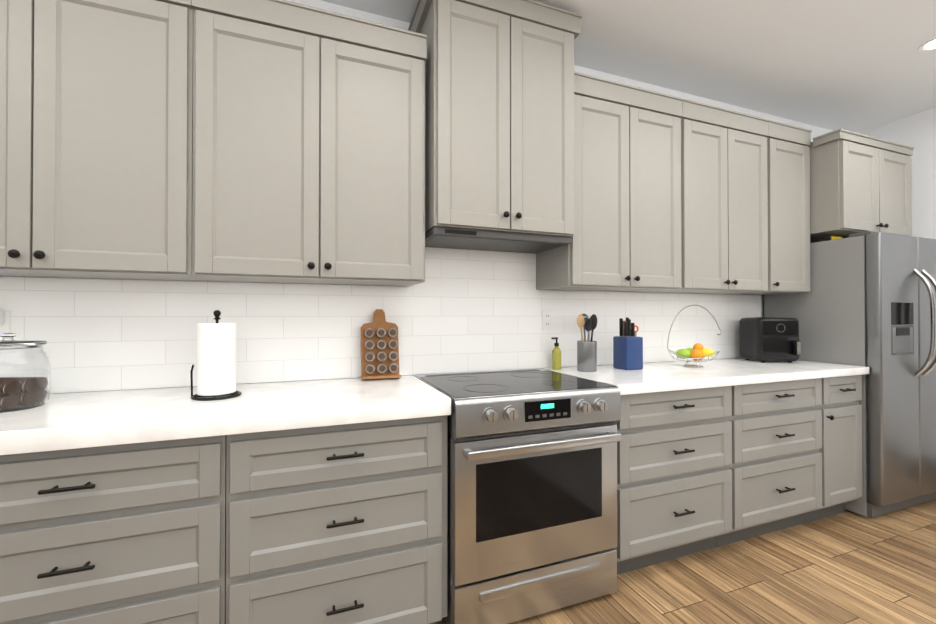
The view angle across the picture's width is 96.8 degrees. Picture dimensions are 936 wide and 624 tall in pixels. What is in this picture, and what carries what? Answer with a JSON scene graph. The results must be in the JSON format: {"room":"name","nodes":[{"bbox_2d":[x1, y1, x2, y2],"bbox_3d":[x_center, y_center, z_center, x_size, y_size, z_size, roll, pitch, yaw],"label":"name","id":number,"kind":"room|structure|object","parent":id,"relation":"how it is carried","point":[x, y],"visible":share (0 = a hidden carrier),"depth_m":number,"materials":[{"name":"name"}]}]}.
{"room":"kitchen","nodes":[
{"label":"kitchen","id":0,"kind":"room"},
{"bbox_2d":[0,0,832,393],"bbox_3d":[-0.229,-0.130,2.234,7.570,2.740,0.128,0,0,-21],"label":"wall","id":1,"kind":"structure","parent":0,"point":[461,310],"depth_m":2.03,"materials":[{"name":"white tile"}]},
{"bbox_2d":[0,309,9,339],"bbox_3d":[-1.773,0.049,1.554,0.072,0.118,0.042,0,0,-21],"label":"outlet","id":2,"kind":"object","parent":1,"relation":"attached to","point":[4,321],"visible":0.85,"depth_m":1.58,"materials":[{"name":"white plastic"}]},
{"bbox_2d":[0,0,208,280],"bbox_3d":[-1.474,-0.676,1.499,0.880,1.078,0.380,0,0,-21],"label":"upper cabinet","id":3,"kind":"object","parent":1,"relation":"attached to","point":[96,139],"visible":1,"depth_m":1.42,"materials":[{"name":"beige paint"}]},
{"bbox_2d":[192,0,426,285],"bbox_3d":[-0.650,-0.674,1.813,0.880,1.078,0.380,0,0,-21],"label":"upper cabinet","id":4,"kind":"object","parent":1,"relation":"attached to","point":[308,144],"visible":1,"depth_m":1.65,"materials":[{"name":"beige paint"}]},
{"bbox_2d":[408,0,582,253],"bbox_3d":[0.130,-0.899,2.081,0.779,1.124,0.435,0,0,-21],"label":"upper cabinet","id":5,"kind":"object","parent":1,"relation":"attached to","point":[499,125],"visible":0.96,"depth_m":1.90,"materials":[{"name":"beige paint"}]},
{"bbox_2d":[542,310,552,329],"bbox_3d":[0.464,0.047,2.424,0.072,0.116,0.007,0,0,-21],"label":"outlet","id":6,"kind":"object","parent":1,"relation":"attached to","point":[547,319],"visible":1,"depth_m":2.42,"materials":[{"name":"white plastic"}]},
{"bbox_2d":[536,71,682,291],"bbox_3d":[0.809,-0.670,2.367,0.750,1.078,0.380,0,0,-21],"label":"upper cabinet","id":7,"kind":"object","parent":1,"relation":"attached to","point":[627,187],"visible":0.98,"depth_m":2.21,"materials":[{"name":"beige paint"}]},
{"bbox_2d":[645,99,769,293],"bbox_3d":[1.498,-0.668,2.629,0.720,1.078,0.380,0,0,-21],"label":"upper cabinet","id":8,"kind":"object","parent":1,"relation":"attached to","point":[724,222],"visible":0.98,"depth_m":2.47,"materials":[{"name":"beige paint"}]},
{"bbox_2d":[729,120,811,294],"bbox_3d":[2.029,-0.666,2.831,0.412,1.078,0.380,0,0,-21],"label":"upper cabinet","id":9,"kind":"object","parent":1,"relation":"attached to","point":[788,170],"visible":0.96,"depth_m":2.69,"materials":[{"name":"beige paint"}]},
{"bbox_2d":[808,128,913,242],"bbox_3d":[2.616,-0.830,2.965,0.827,0.621,0.550,0,0,-21],"label":"upper cabinet","id":10,"kind":"object","parent":1,"relation":"attached to","point":[860,183],"visible":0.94,"depth_m":2.71,"materials":[{"name":"beige paint"}]},
{"bbox_2d":[321,0,935,132],"bbox_3d":[0.605,-1.566,0.052,7.570,0.100,4.820,0,0,-21],"label":"ceiling","id":11,"kind":"structure","parent":0,"point":[857,66],"depth_m":2.38,"materials":[{"name":"paint"}]},
{"bbox_2d":[918,38,935,51],"bbox_3d":[2.617,-1.497,2.314,0.148,0.004,0.148,0,0,-21],"label":"recessed light","id":12,"kind":"object","parent":11,"relation":"in","point":[929,45],"visible":1,"depth_m":2.34,"materials":[{"name":"paint"}]},
{"bbox_2d":[440,499,935,623],"bbox_3d":[0.605,1.274,0.031,7.570,0.100,4.820,0,0,-21],"label":"floor","id":13,"kind":"structure","parent":0,"point":[848,567],"depth_m":1.91,"materials":[{"name":"brown wood"}]},
{"bbox_2d":[0,435,225,623],"bbox_3d":[-1.216,0.797,1.439,0.744,0.874,0.655,0,0,-21],"label":"base cabinet","id":14,"kind":"object","parent":13,"relation":"on","point":[134,533],"visible":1,"depth_m":1.21,"materials":[{"name":"beige paint"}]},
{"bbox_2d":[0,375,450,454],"bbox_3d":[-1.222,0.350,1.440,2.241,0.062,0.637,0,0,-21],"label":"countertop","id":15,"kind":"structure","parent":14,"relation":"on","point":[62,421],"depth_m":1.38,"materials":[{"name":"white stone"}]},
{"bbox_2d":[0,333,50,412],"bbox_3d":[-1.524,0.194,1.375,0.200,0.250,0.200,0,0,-21],"label":"cookie jar","id":16,"kind":"object","parent":15,"relation":"on","point":[25,373],"visible":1,"depth_m":1.34,"materials":[{"name":"clear glass"}]},
{"bbox_2d":[190,310,241,400],"bbox_3d":[-0.953,0.156,1.576,0.166,0.329,0.166,0,0,-21],"label":"paper towel holder","id":17,"kind":"object","parent":15,"relation":"on","point":[216,359],"visible":1,"depth_m":1.52,"materials":[{"name":"white paper"}]},
{"bbox_2d":[361,309,400,379],"bbox_3d":[-0.425,0.155,2.017,0.180,0.337,0.112,0,0,-21],"label":"spice rack","id":18,"kind":"object","parent":15,"relation":"on","point":[379,348],"visible":1,"depth_m":2.00,"materials":[{"name":"brown wood"}]},
{"bbox_2d":[226,415,446,623],"bbox_3d":[-0.520,0.799,1.704,0.739,0.874,0.655,0,0,-21],"label":"base cabinet","id":19,"kind":"object","parent":13,"relation":"on","point":[341,524],"visible":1,"depth_m":1.43,"materials":[{"name":"beige paint"}]},
{"bbox_2d":[415,369,620,623],"bbox_3d":[0.200,0.780,1.932,0.750,0.916,0.686,0,0,-21],"label":"range","id":20,"kind":"object","parent":13,"relation":"on","point":[531,493],"visible":1,"depth_m":1.65,"materials":[{"name":"silver metal"}]},
{"bbox_2d":[615,386,731,574],"bbox_3d":[0.893,0.803,2.241,0.740,0.874,0.655,0,0,-21],"label":"base cabinet","id":21,"kind":"object","parent":13,"relation":"on","point":[674,476],"visible":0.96,"depth_m":1.97,"materials":[{"name":"beige paint"}]},
{"bbox_2d":[542,358,868,394],"bbox_3d":[1.412,0.348,2.442,1.856,0.043,0.637,0,0,-21],"label":"countertop","id":22,"kind":"structure","parent":21,"relation":"on","point":[661,376],"depth_m":2.23,"materials":[{"name":"white stone"}]},
{"bbox_2d":[551,337,560,369],"bbox_3d":[0.501,0.235,2.358,0.058,0.182,0.052,0,0,-21],"label":"soap bottle","id":23,"kind":"object","parent":22,"relation":"on","point":[556,358],"visible":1,"depth_m":2.34,"materials":[{"name":"green plastic"}]},
{"bbox_2d":[577,314,596,371],"bbox_3d":[0.657,0.167,2.295,0.119,0.318,0.104,0,0,-21],"label":"utensil crock","id":24,"kind":"object","parent":22,"relation":"on","point":[587,356],"visible":1,"depth_m":2.26,"materials":[{"name":"silver metal"}]},
{"bbox_2d":[613,317,642,369],"bbox_3d":[0.922,0.179,2.390,0.124,0.295,0.116,0,0,-21],"label":"knife block","id":25,"kind":"object","parent":22,"relation":"on","point":[627,348],"visible":1,"depth_m":2.35,"materials":[{"name":"blue plastic"}]},
{"bbox_2d":[667,305,721,367],"bbox_3d":[1.341,0.142,2.480,0.227,0.370,0.240,0,0,-21],"label":"fruit bowl","id":26,"kind":"object","parent":22,"relation":"on","point":[697,352],"visible":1,"depth_m":2.46,"materials":[{"name":"silver metal"}]},
{"bbox_2d":[739,317,800,362],"bbox_3d":[2.018,0.182,2.767,0.315,0.295,0.338,0,0,-21],"label":"air fryer","id":27,"kind":"object","parent":22,"relation":"on","point":[762,339],"visible":1,"depth_m":2.67,"materials":[{"name":"black plastic"}]},
{"bbox_2d":[716,378,821,546],"bbox_3d":[1.576,0.805,2.501,0.717,0.874,0.655,0,0,-21],"label":"base cabinet","id":28,"kind":"object","parent":13,"relation":"on","point":[775,466],"visible":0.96,"depth_m":2.23,"materials":[{"name":"beige paint"}]},
{"bbox_2d":[805,375,861,522],"bbox_3d":[2.092,0.807,2.697,0.381,0.874,0.655,0,0,-21],"label":"base cabinet","id":29,"kind":"object","parent":13,"relation":"on","point":[840,407],"visible":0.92,"depth_m":2.43,"materials":[{"name":"beige paint"}]},
{"bbox_2d":[764,231,935,516],"bbox_3d":[2.696,0.381,2.843,0.808,1.727,0.762,0,0,-21],"label":"fridge","id":30,"kind":"object","parent":13,"relation":"on","point":[868,300],"visible":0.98,"depth_m":2.53,"materials":[{"name":"grey metal"}]},
{"bbox_2d":[822,235,846,240],"bbox_3d":[2.436,-0.487,2.762,0.195,0.051,0.052,0,0,-21],"label":"flashlight","id":31,"kind":"object","parent":30,"relation":"on","point":[826,237],"visible":0.71,"depth_m":2.73,"materials":[{"name":"yellow plastic"}]},
{"bbox_2d":[860,107,935,238],"bbox_3d":[4.117,-0.136,1.313,0.100,2.740,4.700,0,0,-21],"label":"wall","id":32,"kind":"structure","parent":0,"point":[917,131],"depth_m":3.10,"materials":[{"name":"white paint"}]}
]}

